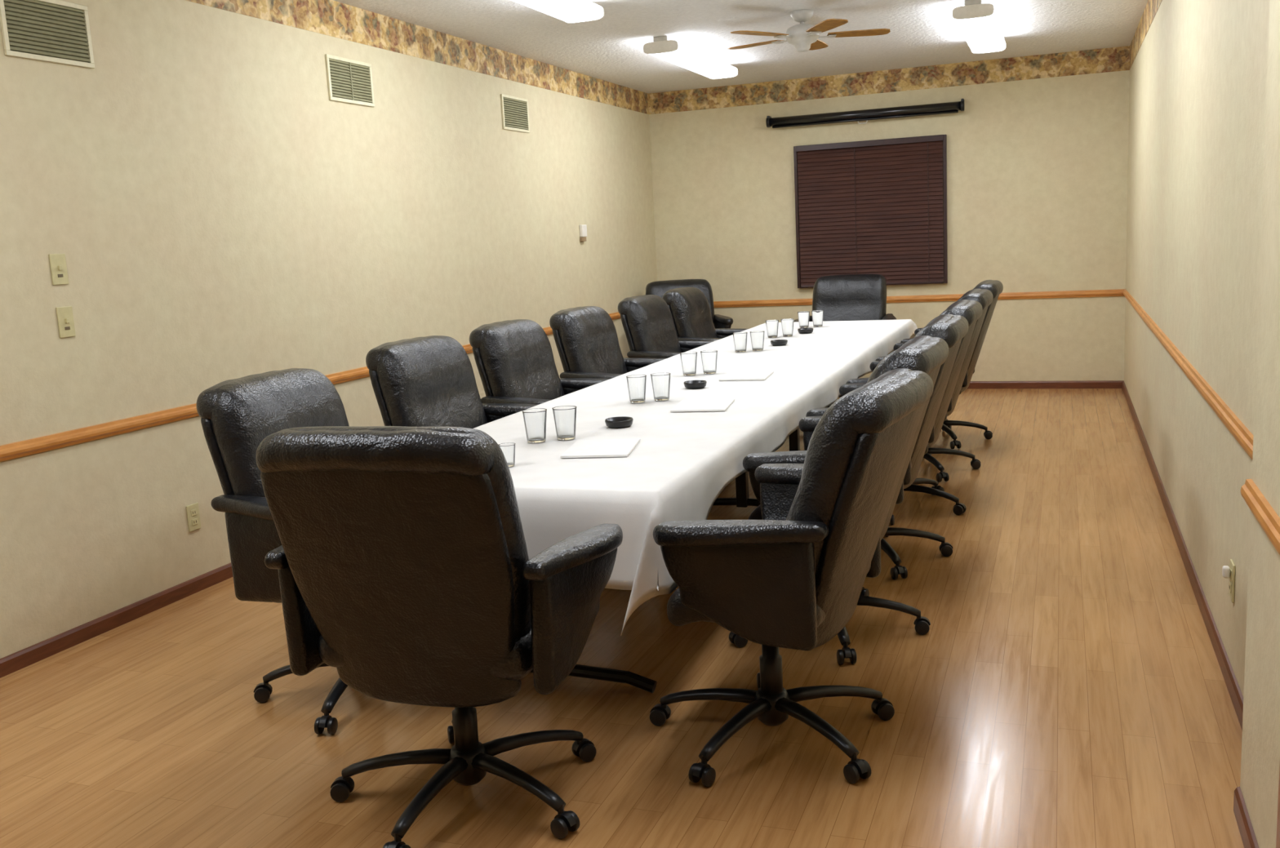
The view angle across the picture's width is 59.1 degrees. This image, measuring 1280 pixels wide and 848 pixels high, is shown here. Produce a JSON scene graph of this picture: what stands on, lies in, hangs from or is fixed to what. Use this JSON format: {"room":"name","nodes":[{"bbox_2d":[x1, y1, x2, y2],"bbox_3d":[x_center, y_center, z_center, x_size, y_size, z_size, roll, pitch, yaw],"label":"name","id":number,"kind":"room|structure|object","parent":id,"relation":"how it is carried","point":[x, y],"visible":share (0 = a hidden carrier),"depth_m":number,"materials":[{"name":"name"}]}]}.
{"room":"conference room","nodes":[
{"label":"conference room","id":0,"kind":"room"},
{"bbox_2d":[0,0,657,658],"bbox_3d":[-2.206,-0.552,4.463,0.120,2.741,13.544,1,10,20],"label":"wall","id":1,"kind":"structure","parent":0,"point":[215,217],"depth_m":5.06,"materials":[{"name":"paint"}]},
{"bbox_2d":[0,0,94,68],"bbox_3d":[-2.216,-1.476,4.221,0.012,0.234,0.401,1,10,20],"label":"air vent","id":2,"kind":"object","parent":1,"relation":"in","point":[55,31],"visible":1,"depth_m":4.22,"materials":[{"name":"beige metal"}]},
{"bbox_2d":[48,253,68,284],"bbox_3d":[-2.201,-0.587,4.279,0.015,0.116,0.072,1,10,20],"label":"light switch","id":3,"kind":"object","parent":1,"relation":"attached to","point":[58,265],"visible":1,"depth_m":4.27,"materials":[{"name":"beige plastic"}]},
{"bbox_2d":[55,306,75,337],"bbox_3d":[-2.191,-0.390,4.311,0.015,0.116,0.072,1,10,20],"label":"light switch","id":4,"kind":"object","parent":1,"relation":"attached to","point":[64,314],"visible":1,"depth_m":4.31,"materials":[{"name":"beige plastic"}]},
{"bbox_2d":[0,562,232,678],"bbox_3d":[-2.077,0.769,4.651,0.012,0.064,13.290,1,10,20],"label":"baseboard","id":5,"kind":"structure","parent":1,"relation":"attached to","point":[24,658],"depth_m":4.51,"materials":[{"name":"brown wood"}]},
{"bbox_2d":[186,502,200,532],"bbox_3d":[-1.961,0.410,4.958,0.010,0.116,0.072,1,10,20],"label":"wall outlet","id":6,"kind":"object","parent":1,"relation":"attached to","point":[192,510],"visible":1,"depth_m":4.95,"materials":[{"name":"beige plastic"}]},
{"bbox_2d":[191,508,196,516],"bbox_3d":[-1.960,0.389,4.954,0.004,0.028,0.034,1,10,20],"label":"socket","id":7,"kind":"object","parent":6,"relation":"attached to","point":[193,511],"depth_m":4.95,"materials":[{"name":"beige plastic"}]},
{"bbox_2d":[191,518,198,525],"bbox_3d":[-1.957,0.430,4.961,0.004,0.028,0.034,1,10,20],"label":"socket","id":8,"kind":"object","parent":6,"relation":"attached to","point":[194,521],"depth_m":4.96,"materials":[{"name":"beige plastic"}]},
{"bbox_2d":[0,311,620,462],"bbox_3d":[-2.113,0.019,4.520,0.022,0.057,13.280,1,10,20],"label":"trim","id":9,"kind":"structure","parent":1,"relation":"attached to","point":[48,442],"depth_m":4.52,"materials":[{"name":"brown wood"}]},
{"bbox_2d":[324,53,374,106],"bbox_3d":[-1.543,-1.829,6.019,0.012,0.229,0.406,1,10,20],"label":"air vent","id":10,"kind":"object","parent":1,"relation":"in","point":[348,81],"visible":1,"depth_m":6.01,"materials":[{"name":"beige metal"}]},
{"bbox_2d":[186,0,648,114],"bbox_3d":[-2.214,-1.810,4.232,0.002,0.186,13.301,1,10,20],"label":"trim","id":11,"kind":"structure","parent":1,"relation":"attached to","point":[332,18],"depth_m":6.71,"materials":[{"name":"paper"}]},
{"bbox_2d":[500,93,529,133],"bbox_3d":[-0.864,-2.155,7.837,0.012,0.231,0.401,1,10,20],"label":"air vent","id":12,"kind":"object","parent":1,"relation":"in","point":[515,114],"visible":1,"depth_m":7.83,"materials":[{"name":"beige metal"}]},
{"bbox_2d":[579,224,586,241],"bbox_3d":[-0.449,-1.514,8.943,0.029,0.130,0.095,1,10,20],"label":"wall thermostat","id":13,"kind":"object","parent":1,"relation":"attached to","point":[583,228],"visible":1,"depth_m":8.91,"materials":[{"name":"white plastic"}]},
{"bbox_2d":[0,388,1244,847],"bbox_3d":[-0.172,0.867,3.964,4.305,0.100,13.544,1,10,20],"label":"floor","id":14,"kind":"structure","parent":0,"point":[1065,686],"depth_m":3.42,"materials":[{"name":"laminate"}]},
{"bbox_2d":[196,368,349,734],"bbox_3d":[-0.928,0.361,3.685,0.751,1.060,0.836,0,10,17],"label":"office chair","id":15,"kind":"object","parent":14,"relation":"on","point":[236,415],"visible":0.44,"depth_m":3.43,"materials":[{"name":"black leather"}]},
{"bbox_2d":[255,426,622,847],"bbox_3d":[-0.489,0.476,2.873,0.864,1.053,0.747,0,10,17],"label":"office chair","id":16,"kind":"object","parent":14,"relation":"on","point":[406,570],"visible":1,"depth_m":2.60,"materials":[{"name":"black leather"}]},
{"bbox_2d":[365,335,538,428],"bbox_3d":[-0.678,0.164,4.801,0.749,1.060,0.836,1,10,22],"label":"office chair","id":17,"kind":"object","parent":14,"relation":"on","point":[427,381],"visible":0.47,"depth_m":4.73,"materials":[{"name":"black leather"}]},
{"bbox_2d":[469,319,609,404],"bbox_3d":[-0.397,0.015,5.612,0.709,1.060,0.836,1,10,20],"label":"office chair","id":18,"kind":"object","parent":14,"relation":"on","point":[514,359],"visible":0.39,"depth_m":5.48,"materials":[{"name":"black leather"}]},
{"bbox_2d":[549,306,666,378],"bbox_3d":[-0.071,-0.141,6.457,0.728,1.060,0.836,1,10,20],"label":"office chair","id":19,"kind":"object","parent":14,"relation":"on","point":[586,338],"visible":0.45,"depth_m":6.30,"materials":[{"name":"black leather"}]},
{"bbox_2d":[617,294,715,358],"bbox_3d":[0.299,-0.319,7.413,0.749,1.060,0.836,1,10,20],"label":"office chair","id":20,"kind":"object","parent":14,"relation":"on","point":[647,322],"visible":0.41,"depth_m":7.22,"materials":[{"name":"black leather"}]},
{"bbox_2d":[529,405,830,693],"bbox_3d":[0.520,0.086,5.840,1.070,0.753,5.530,1,10,20],"label":"conference table","id":21,"kind":"object","parent":14,"relation":"on","point":[742,500],"visible":0.13,"depth_m":3.68,"materials":[{"name":"laminate"}]},
{"bbox_2d":[474,319,917,635],"bbox_3d":[0.508,-0.102,5.805,1.200,0.382,5.691,1,10,20],"label":"tablecloth","id":22,"kind":"object","parent":21,"relation":"on","point":[681,463],"visible":0.61,"depth_m":3.93,"materials":[{"name":"white fabric"}]},
{"bbox_2d":[498,442,515,466],"bbox_3d":[-0.410,0.096,3.497,0.053,0.068,0.053,1,10,20],"label":"drinking glass","id":23,"kind":"object","parent":22,"relation":"on","point":[508,449],"visible":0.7,"depth_m":3.48,"materials":[{"name":"clear"}]},
{"bbox_2d":[522,408,546,443],"bbox_3d":[-0.360,0.007,3.895,0.086,0.110,0.086,1,10,20],"label":"drinking glass","id":24,"kind":"object","parent":22,"relation":"on","point":[535,420],"visible":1,"depth_m":3.87,"materials":[{"name":"clear glass"}]},
{"bbox_2d":[551,405,577,440],"bbox_3d":[-0.259,-0.003,3.921,0.086,0.110,0.086,1,10,20],"label":"drinking glass","id":25,"kind":"object","parent":22,"relation":"on","point":[564,416],"visible":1,"depth_m":3.89,"materials":[{"name":"clear glass"}]},
{"bbox_2d":[560,438,639,457],"bbox_3d":[-0.126,0.079,3.702,0.217,0.007,0.281,-2,9,9],"label":"notepad","id":26,"kind":"object","parent":22,"relation":"on","point":[598,447],"visible":1,"depth_m":3.68,"materials":[{"name":"white paper"}]},
{"bbox_2d":[604,416,633,428],"bbox_3d":[-0.076,-0.006,4.134,0.104,0.028,0.104,1,10,20],"label":"round dish","id":27,"kind":"object","parent":22,"relation":"on","point":[620,421],"visible":1,"depth_m":4.10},
{"bbox_2d":[626,374,646,403],"bbox_3d":[-0.013,-0.146,4.712,0.086,0.110,0.086,1,10,20],"label":"drinking glass","id":28,"kind":"object","parent":22,"relation":"on","point":[636,383],"visible":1,"depth_m":4.68,"materials":[{"name":"clear glass"}]},
{"bbox_2d":[650,373,671,400],"bbox_3d":[0.089,-0.155,4.738,0.086,0.110,0.086,1,10,20],"label":"drinking glass","id":29,"kind":"object","parent":22,"relation":"on","point":[660,382],"visible":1,"depth_m":4.71,"materials":[{"name":"clear glass"}]},
{"bbox_2d":[680,351,697,375],"bbox_3d":[0.241,-0.295,5.533,0.086,0.110,0.086,1,10,20],"label":"drinking glass","id":30,"kind":"object","parent":22,"relation":"on","point":[688,359],"visible":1,"depth_m":5.50,"materials":[{"name":"clear glass"}]},
{"bbox_2d":[684,379,706,388],"bbox_3d":[0.249,-0.178,5.075,0.104,0.028,0.104,-10,12,-36],"label":"round dish","id":31,"kind":"object","parent":22,"relation":"on","point":[698,384],"visible":1,"depth_m":5.04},
{"bbox_2d":[670,398,734,412],"bbox_3d":[0.254,-0.075,4.517,0.217,0.007,0.281,-1,10,13],"label":"notepad","id":32,"kind":"object","parent":22,"relation":"on","point":[688,405],"visible":1,"depth_m":4.49,"materials":[{"name":"white paper"}]},
{"bbox_2d":[700,350,717,373],"bbox_3d":[0.342,-0.304,5.558,0.086,0.110,0.086,1,10,20],"label":"drinking glass","id":33,"kind":"object","parent":22,"relation":"on","point":[708,357],"visible":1,"depth_m":5.53,"materials":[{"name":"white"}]},
{"bbox_2d":[733,332,747,352],"bbox_3d":[0.578,-0.470,6.490,0.086,0.110,0.086,1,10,20],"label":"drinking glass","id":34,"kind":"object","parent":22,"relation":"on","point":[740,338],"visible":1,"depth_m":6.46,"materials":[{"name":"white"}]},
{"bbox_2d":[718,371,773,381],"bbox_3d":[0.508,-0.229,5.369,0.217,0.007,0.281,0,10,15],"label":"notepad","id":35,"kind":"object","parent":22,"relation":"on","point":[732,375],"visible":1,"depth_m":5.34,"materials":[{"name":"white paper"}]},
{"bbox_2d":[749,330,764,351],"bbox_3d":[0.679,-0.480,6.516,0.086,0.110,0.086,1,10,20],"label":"drinking glass","id":36,"kind":"object","parent":22,"relation":"on","point":[757,337],"visible":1,"depth_m":6.49,"materials":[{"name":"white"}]},
{"bbox_2d":[765,320,778,337],"bbox_3d":[0.853,-0.614,7.271,0.086,0.110,0.086,1,10,20],"label":"drinking glass","id":37,"kind":"object","parent":22,"relation":"on","point":[771,325],"visible":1,"depth_m":7.24,"materials":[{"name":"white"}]},
{"bbox_2d":[770,339,787,346],"bbox_3d":[0.834,-0.488,6.770,0.104,0.028,0.104,-4,9,-4],"label":"round dish","id":38,"kind":"object","parent":22,"relation":"on","point":[775,342],"visible":1,"depth_m":6.73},
{"bbox_2d":[780,318,794,336],"bbox_3d":[0.955,-0.623,7.296,0.086,0.110,0.086,1,10,20],"label":"drinking glass","id":39,"kind":"object","parent":22,"relation":"on","point":[787,325],"visible":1,"depth_m":7.27,"materials":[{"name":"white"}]},
{"bbox_2d":[797,311,809,328],"bbox_3d":[1.144,-0.729,7.878,0.086,0.110,0.086,1,10,20],"label":"drinking glass","id":40,"kind":"object","parent":22,"relation":"on","point":[803,317],"visible":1,"depth_m":7.85,"materials":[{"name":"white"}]},
{"bbox_2d":[797,328,813,333],"bbox_3d":[1.097,-0.618,7.472,0.104,0.028,0.104,2,11,28],"label":"round dish","id":41,"kind":"object","parent":22,"relation":"on","point":[802,331],"visible":1,"depth_m":7.44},
{"bbox_2d":[811,310,823,326],"bbox_3d":[1.245,-0.738,7.903,0.086,0.110,0.086,1,10,20],"label":"drinking glass","id":42,"kind":"object","parent":22,"relation":"on","point":[817,315],"visible":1,"depth_m":7.88,"materials":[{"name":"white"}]},
{"bbox_2d":[645,279,733,328],"bbox_3d":[0.387,-0.718,9.830,0.836,1.053,0.768,-4,9,-4],"label":"office chair","id":43,"kind":"object","parent":14,"relation":"on","point":[659,288],"visible":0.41,"depth_m":9.95,"materials":[{"name":"black leather"}]},
{"bbox_2d":[662,287,747,340],"bbox_3d":[0.604,-0.468,8.226,0.767,1.062,0.846,1,10,20],"label":"office chair","id":44,"kind":"object","parent":14,"relation":"on","point":[689,307],"visible":0.4,"depth_m":8.06,"materials":[{"name":"black leather"}]},
{"bbox_2d":[649,368,933,786],"bbox_3d":[0.386,0.387,3.152,0.814,1.050,0.835,3,11,32],"label":"office chair","id":45,"kind":"object","parent":14,"relation":"on","point":[793,577],"visible":1,"depth_m":2.83,"materials":[{"name":"black leather"}]},
{"bbox_2d":[728,335,948,665],"bbox_3d":[0.690,0.230,4.008,0.776,1.048,0.836,1,10,22],"label":"office chair","id":46,"kind":"object","parent":14,"relation":"on","point":[926,354],"visible":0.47,"depth_m":3.75,"materials":[{"name":"black leather"}]},
{"bbox_2d":[793,274,896,397],"bbox_3d":[1.649,-0.657,9.068,0.862,1.055,0.763,1,10,20],"label":"office chair","id":47,"kind":"object","parent":14,"relation":"on","point":[847,297],"visible":0.43,"depth_m":9.13,"materials":[{"name":"black leather"}]},
{"bbox_2d":[805,314,968,579],"bbox_3d":[1.008,0.069,4.880,0.791,1.048,0.836,1,10,20],"label":"office chair","id":48,"kind":"object","parent":14,"relation":"on","point":[951,328],"visible":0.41,"depth_m":4.62,"materials":[{"name":"black leather"}]},
{"bbox_2d":[845,299,982,524],"bbox_3d":[1.321,-0.086,5.720,0.793,1.048,0.836,1,10,20],"label":"office chair","id":49,"kind":"object","parent":14,"relation":"on","point":[971,310],"visible":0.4,"depth_m":5.47,"materials":[{"name":"black leather"}]},
{"bbox_2d":[875,288,993,482],"bbox_3d":[1.642,-0.244,6.578,0.791,1.048,0.836,1,10,20],"label":"office chair","id":50,"kind":"object","parent":14,"relation":"on","point":[984,296],"visible":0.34,"depth_m":6.34,"materials":[{"name":"black leather"}]},
{"bbox_2d":[900,280,1003,448],"bbox_3d":[1.994,-0.411,7.478,0.782,1.048,0.836,1,10,20],"label":"office chair","id":51,"kind":"object","parent":14,"relation":"on","point":[995,286],"visible":0.34,"depth_m":7.23,"materials":[{"name":"black leather"}]},
{"bbox_2d":[333,0,1147,93],"bbox_3d":[-0.317,-1.933,3.502,4.305,0.100,13.544,1,10,20],"label":"ceiling","id":52,"kind":"structure","parent":0,"point":[923,33],"depth_m":7.49,"materials":[{"name":"paint"}]},
{"bbox_2d":[511,0,604,23],"bbox_3d":[-0.558,-2.159,5.580,0.241,0.106,1.450,1,10,20],"label":"ceiling light","id":53,"kind":"object","parent":52,"relation":"attached to","point":[571,11],"visible":1,"depth_m":5.96,"materials":[{"name":"white plastic"}]},
{"bbox_2d":[643,35,737,79],"bbox_3d":[0.392,-2.628,8.123,0.241,0.106,1.500,1,10,20],"label":"ceiling light","id":54,"kind":"object","parent":52,"relation":"attached to","point":[668,49],"visible":1,"depth_m":7.83,"materials":[{"name":"white plastic"}]},
{"bbox_2d":[727,9,890,52],"bbox_3d":[1.002,-2.393,6.899,1.018,0.232,0.978,1,10,20],"label":"ceiling fan","id":55,"kind":"object","parent":52,"relation":"hanging from","point":[805,37],"visible":1,"depth_m":6.80,"materials":[{"name":"brown wood"}]},
{"bbox_2d":[951,0,1005,53],"bbox_3d":[2.260,-2.616,7.464,0.241,0.106,1.570,1,10,20],"label":"ceiling light","id":56,"kind":"object","parent":52,"relation":"attached to","point":[978,22],"visible":1,"depth_m":7.09,"materials":[{"name":"white plastic"}]},
{"bbox_2d":[648,70,1129,381],"bbox_3d":[2.071,-1.676,9.928,4.065,2.741,0.120,1,10,20],"label":"wall","id":57,"kind":"structure","parent":0,"point":[1037,168],"depth_m":9.56,"materials":[{"name":"paint"}]},
{"bbox_2d":[765,98,964,128],"bbox_3d":[1.913,-2.644,9.679,1.676,0.135,0.116,1,10,20],"label":"projection screen","id":58,"kind":"object","parent":57,"relation":"attached to","point":[948,107],"visible":1,"depth_m":9.63,"materials":[{"name":"black metal"}]},
{"bbox_2d":[793,134,947,288],"bbox_3d":[2.001,-1.830,9.827,1.304,1.245,0.061,1,10,20],"label":"window blind","id":59,"kind":"object","parent":57,"relation":"attached to","point":[875,206],"visible":0.96,"depth_m":9.80,"materials":[{"name":"brown wood"}]},
{"bbox_2d":[648,45,1129,114],"bbox_3d":[1.985,-2.925,9.664,4.065,0.186,0.002,1,10,20],"label":"trim","id":60,"kind":"structure","parent":57,"relation":"attached to","point":[1112,59],"depth_m":9.59,"materials":[{"name":"paper"}]},
{"bbox_2d":[713,288,1124,307],"bbox_3d":[2.076,-1.095,9.956,4.065,0.057,0.022,1,10,20],"label":"trim","id":61,"kind":"structure","parent":57,"relation":"attached to","point":[1117,292],"depth_m":9.75,"materials":[{"name":"brown wood"}]},
{"bbox_2d":[967,380,1124,388],"bbox_3d":[2.117,-0.346,10.085,4.065,0.064,0.012,1,10,20],"label":"baseboard","id":62,"kind":"structure","parent":57,"relation":"attached to","point":[1101,384],"depth_m":9.58,"materials":[{"name":"brown wood"}]},
{"bbox_2d":[1124,0,1270,696],"bbox_3d":[2.782,-1.040,5.854,0.120,2.741,7.367,1,10,20],"label":"wall","id":63,"kind":"structure","parent":0,"point":[1197,91],"depth_m":4.24,"materials":[{"name":"paint"}]},
{"bbox_2d":[1129,0,1162,68],"bbox_3d":[2.638,-2.289,5.611,0.002,0.186,7.243,1,10,20],"label":"trim","id":64,"kind":"structure","parent":63,"relation":"attached to","point":[1152,6],"depth_m":7.46,"materials":[{"name":"paper"}]},
{"bbox_2d":[1122,381,1243,730],"bbox_3d":[2.765,0.289,6.034,0.012,0.064,7.232,1,10,20],"label":"baseboard","id":65,"kind":"structure","parent":63,"relation":"attached to","point":[1236,695],"depth_m":4.22,"materials":[{"name":"brown wood"}]},
{"bbox_2d":[1122,288,1253,459],"bbox_3d":[2.720,-0.460,5.907,0.022,0.057,7.222,1,10,20],"label":"trim","id":66,"kind":"structure","parent":63,"relation":"attached to","point":[1239,431],"depth_m":4.03,"materials":[{"name":"brown wood"}]},
{"bbox_2d":[1228,559,1235,602],"bbox_3d":[1.791,0.475,3.416,0.010,0.116,0.072,1,10,20],"label":"wall outlet","id":67,"kind":"object","parent":63,"relation":"attached to","point":[1232,579],"visible":1,"depth_m":3.39,"materials":[{"name":"beige plastic"}]},
{"bbox_2d":[1222,565,1230,577],"bbox_3d":[1.775,0.448,3.417,0.020,0.034,0.028,1,10,20],"label":"night light","id":68,"kind":"object","parent":67,"relation":"attached to","point":[1225,569],"visible":1,"depth_m":3.40,"materials":[{"name":"white plastic"}]},
{"bbox_2d":[1228,581,1231,593],"bbox_3d":[1.790,0.495,3.420,0.004,0.028,0.034,1,10,20],"label":"socket","id":69,"kind":"object","parent":67,"relation":"attached to","point":[1230,582],"depth_m":3.41,"materials":[{"name":"beige plastic"}]},
{"bbox_2d":[1240,0,1279,847],"bbox_3d":[0.407,0.113,-0.382,0.202,2.741,6.177,1,10,20],"label":"wall","id":70,"kind":"structure","parent":0,"point":[1260,739],"depth_m":2.40,"materials":[{"name":"paint"}]},
{"bbox_2d":[1233,786,1258,847],"bbox_3d":[1.343,0.953,2.463,0.012,0.064,0.565,1,10,20],"label":"baseboard","id":71,"kind":"structure","parent":70,"relation":"attached to","point":[1241,813],"depth_m":2.60,"materials":[{"name":"brown wood"}]},
{"bbox_2d":[1240,479,1279,555],"bbox_3d":[1.299,0.202,2.341,0.022,0.057,0.565,1,10,20],"label":"trim","id":72,"kind":"structure","parent":70,"relation":"attached to","point":[1267,517],"depth_m":2.36,"materials":[{"name":"brown wood"}]},
{"bbox_2d":[1275,763,1279,847],"bbox_3d":[1.037,0.080,1.556,0.110,2.109,1.020,1,10,20],"label":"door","id":73,"kind":"structure","parent":70,"relation":"in","point":[1277,839],"depth_m":2.15,"materials":[{"name":"brown wood"}]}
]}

